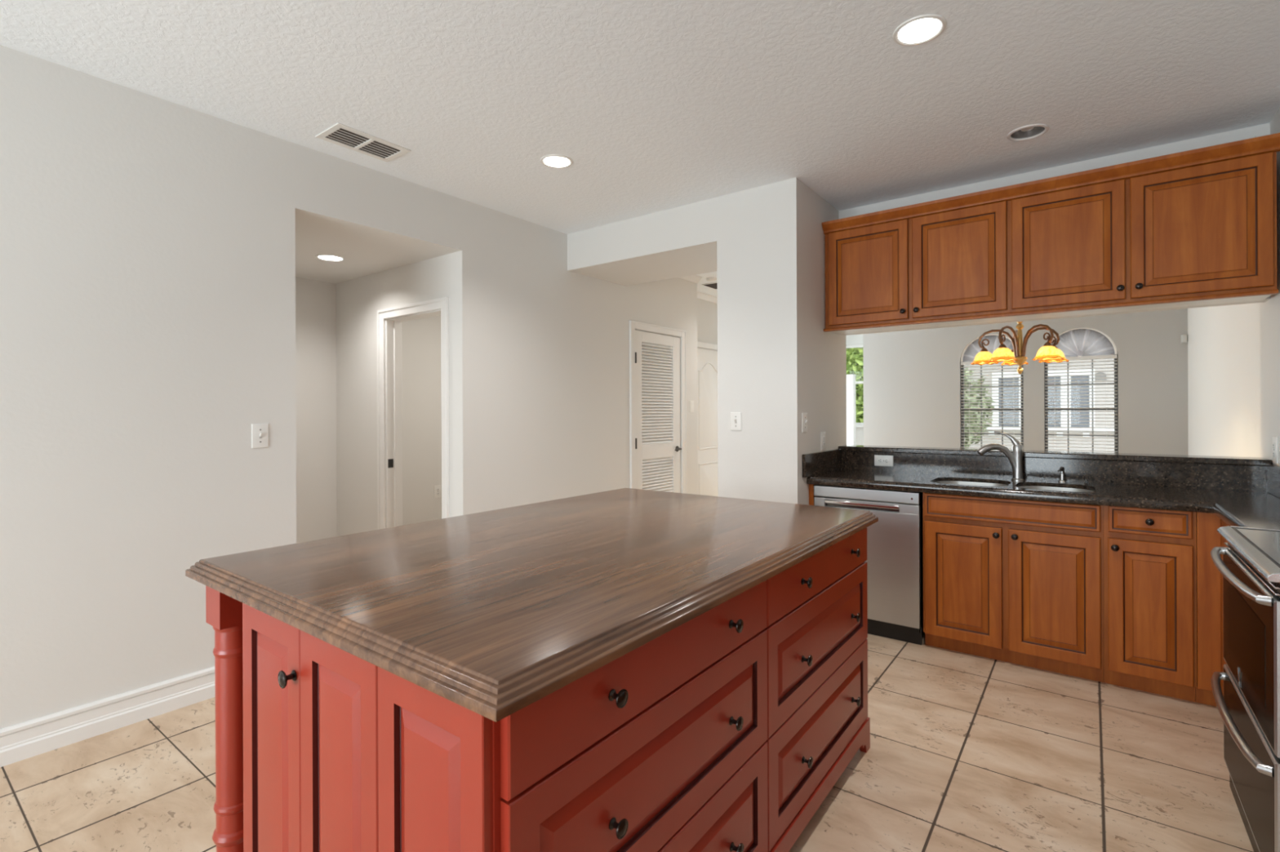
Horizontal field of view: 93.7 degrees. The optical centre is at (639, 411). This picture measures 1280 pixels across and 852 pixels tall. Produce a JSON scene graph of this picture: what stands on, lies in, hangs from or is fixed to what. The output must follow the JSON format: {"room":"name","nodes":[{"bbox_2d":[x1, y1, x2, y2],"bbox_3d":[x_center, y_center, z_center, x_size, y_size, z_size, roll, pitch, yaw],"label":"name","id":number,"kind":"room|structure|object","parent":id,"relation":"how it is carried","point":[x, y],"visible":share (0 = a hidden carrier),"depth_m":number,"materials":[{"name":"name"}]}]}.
{"room":"kitchen","nodes":[
{"label":"kitchen","id":0,"kind":"room"},
{"bbox_2d":[295,277,337,543],"bbox_3d":[-2.850,0.143,4.543,0.123,2.376,1.274,0,0,37],"label":"wall","id":1,"kind":"structure","parent":0,"point":[315,300],"depth_m":4.79,"materials":[{"name":"white paint"}]},
{"bbox_2d":[0,44,697,728],"bbox_3d":[-2.170,-0.026,2.921,0.420,2.710,8.660,0,0,37],"label":"wall","id":2,"kind":"structure","parent":0,"point":[148,242],"depth_m":2.70,"materials":[{"name":"white paint"}]},
{"bbox_2d":[0,666,214,767],"bbox_3d":[-3.141,1.265,1.256,0.022,0.135,4.586,0,0,37],"label":"baseboard","id":3,"kind":"structure","parent":2,"relation":"attached to","point":[19,742],"depth_m":2.47,"materials":[{"name":"white paint"}]},
{"bbox_2d":[251,423,268,448],"bbox_3d":[-1.868,0.121,2.954,0.022,0.118,0.074,0,0,37],"label":"light switch","id":4,"kind":"object","parent":2,"relation":"attached to","point":[260,432],"visible":1,"depth_m":2.95,"materials":[{"name":"white plastic"}]},
{"bbox_2d":[629,320,686,493],"bbox_3d":[0.185,0.255,5.692,0.095,2.128,0.910,0,0,37],"label":"door","id":5,"kind":"structure","parent":2,"relation":"in","point":[655,448],"depth_m":5.70,"materials":[{"name":"white paint"}]},
{"bbox_2d":[689,400,693,412],"bbox_3d":[0.532,-0.047,6.157,0.008,0.118,0.074,0,0,37],"label":"light switch","id":6,"kind":"object","parent":2,"relation":"attached to","point":[691,402],"visible":1,"depth_m":6.15,"materials":[{"name":"white plastic"}]},
{"bbox_2d":[679,275,717,303],"bbox_3d":[1.636,-1.366,7.937,0.482,0.062,6.340,0,0,37],"label":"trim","id":7,"kind":"structure","parent":2,"relation":"attached to","point":[693,278],"depth_m":7.03,"materials":[{"name":"white paint"}]},
{"bbox_2d":[295,215,450,284],"bbox_3d":[-2.235,-1.122,4.080,1.670,0.150,1.280,0,0,37],"label":"ceiling","id":8,"kind":"structure","parent":0,"point":[365,254],"depth_m":3.95,"materials":[{"name":"white paint"}]},
{"bbox_2d":[315,253,345,261],"bbox_3d":[-2.111,-1.073,4.087,0.179,0.062,0.179,0,0,37],"label":"recessed light","id":9,"kind":"object","parent":8,"relation":"in","point":[322,256],"visible":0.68,"depth_m":4.13,"materials":[{"name":"white plastic"}]},
{"bbox_2d":[336,253,452,536],"bbox_3d":[-1.836,0.139,4.502,1.547,2.376,0.120,0,0,37],"label":"wall","id":10,"kind":"structure","parent":0,"point":[358,300],"depth_m":4.66,"materials":[{"name":"white paint"}]},
{"bbox_2d":[377,297,449,529],"bbox_3d":[-1.583,0.284,4.308,0.860,2.085,0.159,0,0,37],"label":"door frame","id":11,"kind":"structure","parent":10,"relation":"in","point":[389,481],"depth_m":4.47,"materials":[{"name":"white paint"}]},
{"bbox_2d":[401,315,441,525],"bbox_3d":[-1.344,0.100,5.300,1.720,2.450,1.746,0,0,37],"label":"wall","id":12,"kind":"structure","parent":0,"point":[420,338],"depth_m":5.61,"materials":[{"name":"white paint"}]},
{"bbox_2d":[434,484,441,497],"bbox_3d":[-1.933,0.768,5.736,0.009,0.118,0.076,0,0,37],"label":"wall outlet","id":13,"kind":"object","parent":12,"relation":"attached to","point":[437,489],"visible":1,"depth_m":5.73,"materials":[{"name":"white plastic"}]},
{"bbox_2d":[0,628,1253,851],"bbox_3d":[0.566,1.358,4.114,6.550,0.080,14.250,0,0,37],"label":"floor","id":14,"kind":"structure","parent":0,"point":[967,753],"depth_m":2.15,"materials":[{"name":"tile"}]},
{"bbox_2d":[185,488,878,851],"bbox_3d":[-0.143,0.858,1.985,1.276,0.925,1.914,0,0,37],"label":"kitchen island","id":15,"kind":"object","parent":14,"relation":"on","point":[624,669],"visible":1,"depth_m":1.31,"materials":[{"name":"red paint"}]},
{"bbox_2d":[808,484,815,505],"bbox_3d":[1.226,0.881,3.927,0.030,0.868,0.554,0,0,37],"label":"end panel","id":16,"kind":"object","parent":14,"relation":"on","point":[811,496],"visible":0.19,"depth_m":3.71,"materials":[{"name":"brown wood"}]},
{"bbox_2d":[813,484,923,644],"bbox_3d":[1.475,0.884,3.725,0.598,0.860,0.557,0,0,37],"label":"dishwasher","id":17,"kind":"object","parent":14,"relation":"on","point":[895,543],"visible":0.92,"depth_m":3.42,"materials":[{"name":"silver metal"}]},
{"bbox_2d":[922,492,1103,682],"bbox_3d":[2.040,0.878,3.294,0.794,0.868,0.588,0,0,37],"label":"base cabinet","id":18,"kind":"object","parent":14,"relation":"on","point":[1020,582],"visible":0.98,"depth_m":3.06,"materials":[{"name":"brown wood"}]},
{"bbox_2d":[1102,505,1196,702],"bbox_3d":[2.488,0.876,2.956,0.326,0.868,0.588,0,0,37],"label":"base cabinet","id":19,"kind":"object","parent":14,"relation":"on","point":[1149,555],"visible":0.98,"depth_m":2.74,"materials":[{"name":"brown wood"}]},
{"bbox_2d":[1195,511,1228,706],"bbox_3d":[2.562,0.876,2.243,0.647,0.868,0.938,0,0,37],"label":"base cabinet","id":20,"kind":"object","parent":14,"relation":"on","point":[1210,613],"visible":0.35,"depth_m":2.63,"materials":[{"name":"brown wood"}]},
{"bbox_2d":[802,444,1279,529],"bbox_3d":[2.015,0.341,2.986,2.428,0.205,1.477,0,0,37],"label":"countertop","id":21,"kind":"structure","parent":20,"relation":"on","point":[1241,491],"depth_m":3.22,"materials":[{"name":"black stone"}]},
{"bbox_2d":[874,454,893,466],"bbox_3d":[1.616,0.329,3.977,0.118,0.072,0.009,0,0,37],"label":"wall outlet","id":22,"kind":"object","parent":21,"relation":"attached to","point":[879,460],"visible":1,"depth_m":3.98,"materials":[{"name":"white plastic"}]},
{"bbox_2d":[977,431,1024,480],"bbox_3d":[2.076,0.255,3.459,0.247,0.283,0.062,0,0,12],"label":"kitchen faucet","id":23,"kind":"object","parent":21,"relation":"on","point":[1015,458],"visible":1,"depth_m":3.43,"materials":[{"name":"silver metal"}]},
{"bbox_2d":[935,480,1093,492],"bbox_3d":[2.011,0.527,3.271,0.768,0.218,0.399,0,0,37],"label":"double sink","id":24,"kind":"object","parent":21,"relation":"in","point":[954,482],"visible":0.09,"depth_m":3.35,"materials":[{"name":"silver metal"}]},
{"bbox_2d":[1057,468,1066,482],"bbox_3d":[2.348,0.358,3.336,0.038,0.076,0.066,0,0,37],"label":"soap dispenser","id":25,"kind":"object","parent":21,"relation":"on","point":[1061,475],"visible":1,"depth_m":3.34,"materials":[{"name":"silver metal"}]},
{"bbox_2d":[1210,525,1279,851],"bbox_3d":[2.025,0.847,1.586,0.716,0.930,0.738,0,0,37],"label":"range","id":26,"kind":"object","parent":14,"relation":"on","point":[1249,707],"visible":1,"depth_m":1.68,"materials":[{"name":"grey metal"}]},
{"bbox_2d":[1216,525,1279,582],"bbox_3d":[2.040,0.400,1.574,0.675,0.037,0.738,0,0,37],"label":"cooktop","id":27,"kind":"object","parent":26,"relation":"in","point":[1260,547],"depth_m":1.76,"materials":[{"name":"silver metal"}]},
{"bbox_2d":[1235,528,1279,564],"bbox_3d":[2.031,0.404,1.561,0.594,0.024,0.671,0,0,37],"label":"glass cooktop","id":28,"kind":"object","parent":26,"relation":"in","point":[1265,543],"depth_m":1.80,"materials":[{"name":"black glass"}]},
{"bbox_2d":[0,0,1279,297],"bbox_3d":[0.550,-1.472,4.149,6.500,0.160,13.900,0,0,37],"label":"ceiling","id":29,"kind":"structure","parent":0,"point":[655,105],"depth_m":2.52,"materials":[{"name":"white paint"}]},
{"bbox_2d":[315,122,411,162],"bbox_3d":[-1.423,-1.381,3.097,0.234,0.007,0.386,0,0,37],"label":"ceiling vent","id":30,"kind":"object","parent":29,"relation":"in","point":[339,134],"visible":1,"depth_m":3.08,"materials":[{"name":"white plastic"}]},
{"bbox_2d":[540,154,573,168],"bbox_3d":[-0.462,-1.413,3.329,0.179,0.062,0.179,0,0,37],"label":"recessed light","id":31,"kind":"object","parent":29,"relation":"in","point":[553,161],"visible":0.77,"depth_m":3.38,"materials":[{"name":"white plastic"}]},
{"bbox_2d":[702,281,717,288],"bbox_3d":[0.855,-1.386,6.617,0.220,0.014,0.290,0,0,37],"label":"ceiling vent","id":32,"kind":"object","parent":29,"relation":"in","point":[713,285],"visible":0.57,"depth_m":6.56,"materials":[{"name":"white plastic"}]},
{"bbox_2d":[706,276,716,281],"bbox_3d":[0.749,-1.378,6.277,0.110,0.030,0.110,0,0,37],"label":"smoke detector","id":33,"kind":"object","parent":29,"relation":"attached to","point":[712,278],"visible":1,"depth_m":6.24,"materials":[{"name":"white plastic"}]},
{"bbox_2d":[892,13,946,46],"bbox_3d":[1.022,-1.419,2.195,0.179,0.062,0.179,0,0,37],"label":"recessed light","id":34,"kind":"object","parent":29,"relation":"in","point":[921,29],"visible":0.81,"depth_m":2.23,"materials":[{"name":"white plastic"}]},
{"bbox_2d":[970,321,1068,374],"bbox_3d":[2.994,-0.847,4.760,0.660,1.110,0.672,0,0,37],"label":"chandelier","id":35,"kind":"object","parent":29,"relation":"hanging from","point":[1048,353],"visible":0.96,"depth_m":4.71,"materials":[{"name":"brown metal"}]},
{"bbox_2d":[1006,124,1048,141],"bbox_3d":[1.943,-1.435,3.006,0.179,0.086,0.179,0,0,37],"label":"recessed light","id":36,"kind":"object","parent":29,"relation":"in","point":[1029,131],"visible":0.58,"depth_m":3.04,"materials":[{"name":"white metal"}]},
{"bbox_2d":[567,177,846,505],"bbox_3d":[0.456,-0.037,4.499,1.880,2.710,0.900,0,0,37],"label":"wall","id":37,"kind":"structure","parent":0,"point":[777,363],"depth_m":3.79,"materials":[{"name":"white paint"}]},
{"bbox_2d":[730,412,741,431],"bbox_3d":[0.606,0.065,3.810,0.076,0.116,0.022,0,0,37],"label":"light switch","id":38,"kind":"object","parent":37,"relation":"attached to","point":[735,417],"visible":1,"depth_m":3.81,"materials":[{"name":"white plastic"}]},
{"bbox_2d":[801,413,807,432],"bbox_3d":[1.012,0.069,3.656,0.022,0.118,0.076,0,0,37],"label":"light switch","id":39,"kind":"object","parent":37,"relation":"attached to","point":[804,415],"visible":1,"depth_m":3.65,"materials":[{"name":"white plastic"}]},
{"bbox_2d":[820,431,825,450],"bbox_3d":[1.197,0.196,3.912,0.009,0.118,0.076,0,0,37],"label":"wall outlet","id":40,"kind":"object","parent":37,"relation":"attached to","point":[822,434],"visible":1,"depth_m":3.90,"materials":[{"name":"white plastic"}]},
{"bbox_2d":[697,297,717,351],"bbox_3d":[1.756,-0.042,8.590,0.120,2.710,5.360,0,0,37],"label":"wall","id":41,"kind":"structure","parent":0,"point":[707,311],"depth_m":7.24,"materials":[{"name":"white paint"}]},
{"bbox_2d":[697,341,718,496],"bbox_3d":[0.840,0.249,7.252,0.022,2.135,0.900,0,0,37],"label":"door","id":42,"kind":"structure","parent":41,"relation":"in","point":[707,360],"depth_m":7.21,"materials":[{"name":"white paint"}]},
{"bbox_2d":[846,374,856,444],"bbox_3d":[2.917,0.376,9.332,0.840,1.865,0.120,0,0,37],"label":"wall partition","id":43,"kind":"structure","parent":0,"point":[851,379],"depth_m":9.06,"materials":[{"name":"paint"}]},
{"bbox_2d":[845,333,863,445],"bbox_3d":[3.862,-0.051,10.309,1.420,2.710,0.120,0,0,37],"label":"wall","id":44,"kind":"structure","parent":0,"point":[852,340],"depth_m":10.32,"materials":[{"name":"white paint"}]},
{"bbox_2d":[846,344,863,427],"bbox_3d":[3.776,-0.435,10.313,0.960,1.420,0.145,0,0,37],"label":"window","id":45,"kind":"structure","parent":44,"relation":"in","point":[857,424],"depth_m":10.34,"materials":[{"name":"white paint"}]},
{"bbox_2d":[862,308,1188,455],"bbox_3d":[4.516,-0.053,7.327,3.450,2.710,0.140,0,0,37],"label":"wall","id":46,"kind":"structure","parent":0,"point":[912,379],"depth_m":7.14,"materials":[{"name":"paint"}]},
{"bbox_2d":[960,333,1013,361],"bbox_3d":[4.338,-0.795,7.412,0.670,0.336,0.037,0,0,37],"label":"shade","id":47,"kind":"object","parent":46,"relation":"attached to","point":[972,348],"visible":0.5,"depth_m":7.46,"materials":[{"name":"white fabric"}]},
{"bbox_2d":[960,361,1023,450],"bbox_3d":[4.348,-0.172,7.421,0.718,1.559,0.140,0,0,37],"label":"window","id":48,"kind":"structure","parent":46,"relation":"in","point":[962,371],"depth_m":7.46,"materials":[{"name":"grey"}]},
{"bbox_2d":[960,360,1022,448],"bbox_3d":[4.341,-0.025,7.411,0.662,1.199,0.048,0,0,37],"label":"window blind","id":49,"kind":"object","parent":48,"relation":"attached to","point":[963,363],"visible":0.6,"depth_m":7.41,"materials":[{"name":"white plastic"}]},
{"bbox_2d":[1044,354,1118,453],"bbox_3d":[5.057,-0.176,6.888,0.722,1.561,0.140,0,0,37],"label":"window","id":50,"kind":"structure","parent":46,"relation":"in","point":[1115,362],"depth_m":6.85,"materials":[{"name":"grey"}]},
{"bbox_2d":[1044,355,1117,452],"bbox_3d":[5.050,-0.028,6.878,0.666,1.199,0.048,0,0,37],"label":"window blind","id":51,"kind":"object","parent":50,"relation":"attached to","point":[1102,357],"visible":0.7,"depth_m":6.86,"materials":[{"name":"white plastic"}]},
{"bbox_2d":[1050,328,1117,357],"bbox_3d":[5.047,-0.799,6.879,0.674,0.338,0.037,0,0,37],"label":"shade","id":52,"kind":"object","parent":46,"relation":"attached to","point":[1076,342],"visible":0.8,"depth_m":6.86,"materials":[{"name":"white fabric"}]},
{"bbox_2d":[1181,334,1187,343],"bbox_3d":[5.723,-0.760,6.303,0.050,0.085,0.043,0,0,37],"label":"sensor","id":53,"kind":"object","parent":46,"relation":"attached to","point":[1184,337],"visible":1,"depth_m":6.29,"materials":[{"name":"grey plastic"}]},
{"bbox_2d":[839,123,1271,335],"bbox_3d":[2.267,-0.044,3.597,2.100,2.710,0.125,0,0,37],"label":"wall","id":54,"kind":"structure","parent":0,"point":[1263,130],"depth_m":3.39,"materials":[{"name":"white paint"}]},
{"bbox_2d":[824,200,1014,334],"bbox_3d":[1.703,-0.850,3.729,1.037,0.629,0.336,0,0,37],"label":"upper cabinet","id":55,"kind":"object","parent":54,"relation":"attached to","point":[953,264],"visible":0.99,"depth_m":3.58,"materials":[{"name":"brown wood"}]},
{"bbox_2d":[823,288,1278,332],"bbox_3d":[2.039,-0.535,3.318,2.070,0.018,0.036,0,0,37],"label":"rail","id":56,"kind":"object","parent":55,"relation":"attached to","point":[1268,291],"visible":1,"depth_m":3.14,"materials":[{"name":"brown wood"}]},
{"bbox_2d":[822,133,1279,234],"bbox_3d":[2.037,-1.200,3.303,2.088,0.066,0.060,0,0,37],"label":"crown molding","id":57,"kind":"structure","parent":55,"relation":"attached to","point":[1269,143],"depth_m":3.12,"materials":[{"name":"brown wood"}]},
{"bbox_2d":[841,450,1266,492],"bbox_3d":[2.224,0.334,3.538,2.060,0.125,0.021,0,0,37],"label":"backsplash","id":58,"kind":"structure","parent":54,"relation":"attached to","point":[1215,477],"depth_m":3.34,"materials":[{"name":"black stone"}]},
{"bbox_2d":[1008,151,1276,320],"bbox_3d":[2.530,-0.854,3.107,1.031,0.629,0.336,0,0,37],"label":"upper cabinet","id":59,"kind":"object","parent":54,"relation":"attached to","point":[1211,228],"visible":0.99,"depth_m":2.96,"materials":[{"name":"brown wood"}]},
{"bbox_2d":[1187,302,1261,457],"bbox_3d":[4.574,-0.053,4.630,0.115,2.710,4.100,0,0,37],"label":"wall","id":60,"kind":"structure","parent":0,"point":[1224,342],"depth_m":4.57,"materials":[{"name":"white paint"}]},
{"bbox_2d":[1260,107,1279,466],"bbox_3d":[1.070,-0.039,-0.117,0.450,2.710,7.700,0,0,37],"label":"wall","id":61,"kind":"structure","parent":0,"point":[1269,309],"depth_m":2.90,"materials":[{"name":"white paint"}]},
{"bbox_2d":[1272,436,1278,463],"bbox_3d":[3.009,0.183,2.842,0.009,0.125,0.080,0,0,37],"label":"wall outlet","id":62,"kind":"object","parent":61,"relation":"attached to","point":[1275,439],"visible":1,"depth_m":2.82,"materials":[{"name":"white plastic"}]},
{"label":"outside","id":63,"kind":"structure","parent":0,"visible":0},
{"bbox_3d":[14.779,1.346,23.799,55.000,0.130,34.200,0,0,37],"label":"ground","id":64,"kind":"structure","parent":63,"visible":0},
{"bbox_2d":[846,347,863,422],"bbox_3d":[4.496,-0.550,12.637,2.689,3.821,1.962,0,0,37],"label":"leafy tree","id":65,"kind":"object","parent":64,"relation":"on","point":[854,356],"visible":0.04,"depth_m":11.97,"materials":[{"name":"green plant"}]},
{"bbox_2d":[964,367,995,448],"bbox_3d":[6.779,0.145,13.161,1.785,2.424,1.302,0,0,37],"label":"shrub","id":66,"kind":"object","parent":64,"relation":"on","point":[971,441],"visible":0.16,"depth_m":12.72,"materials":[{"name":"green plant"}]},
{"bbox_2d":[851,347,1114,453],"bbox_3d":[10.419,-0.822,15.935,12.500,4.400,4.800,0,0,37],"label":"neighbor house","id":67,"kind":"structure","parent":64,"relation":"on","point":[986,436],"depth_m":13.87,"materials":[{"name":"grey"}]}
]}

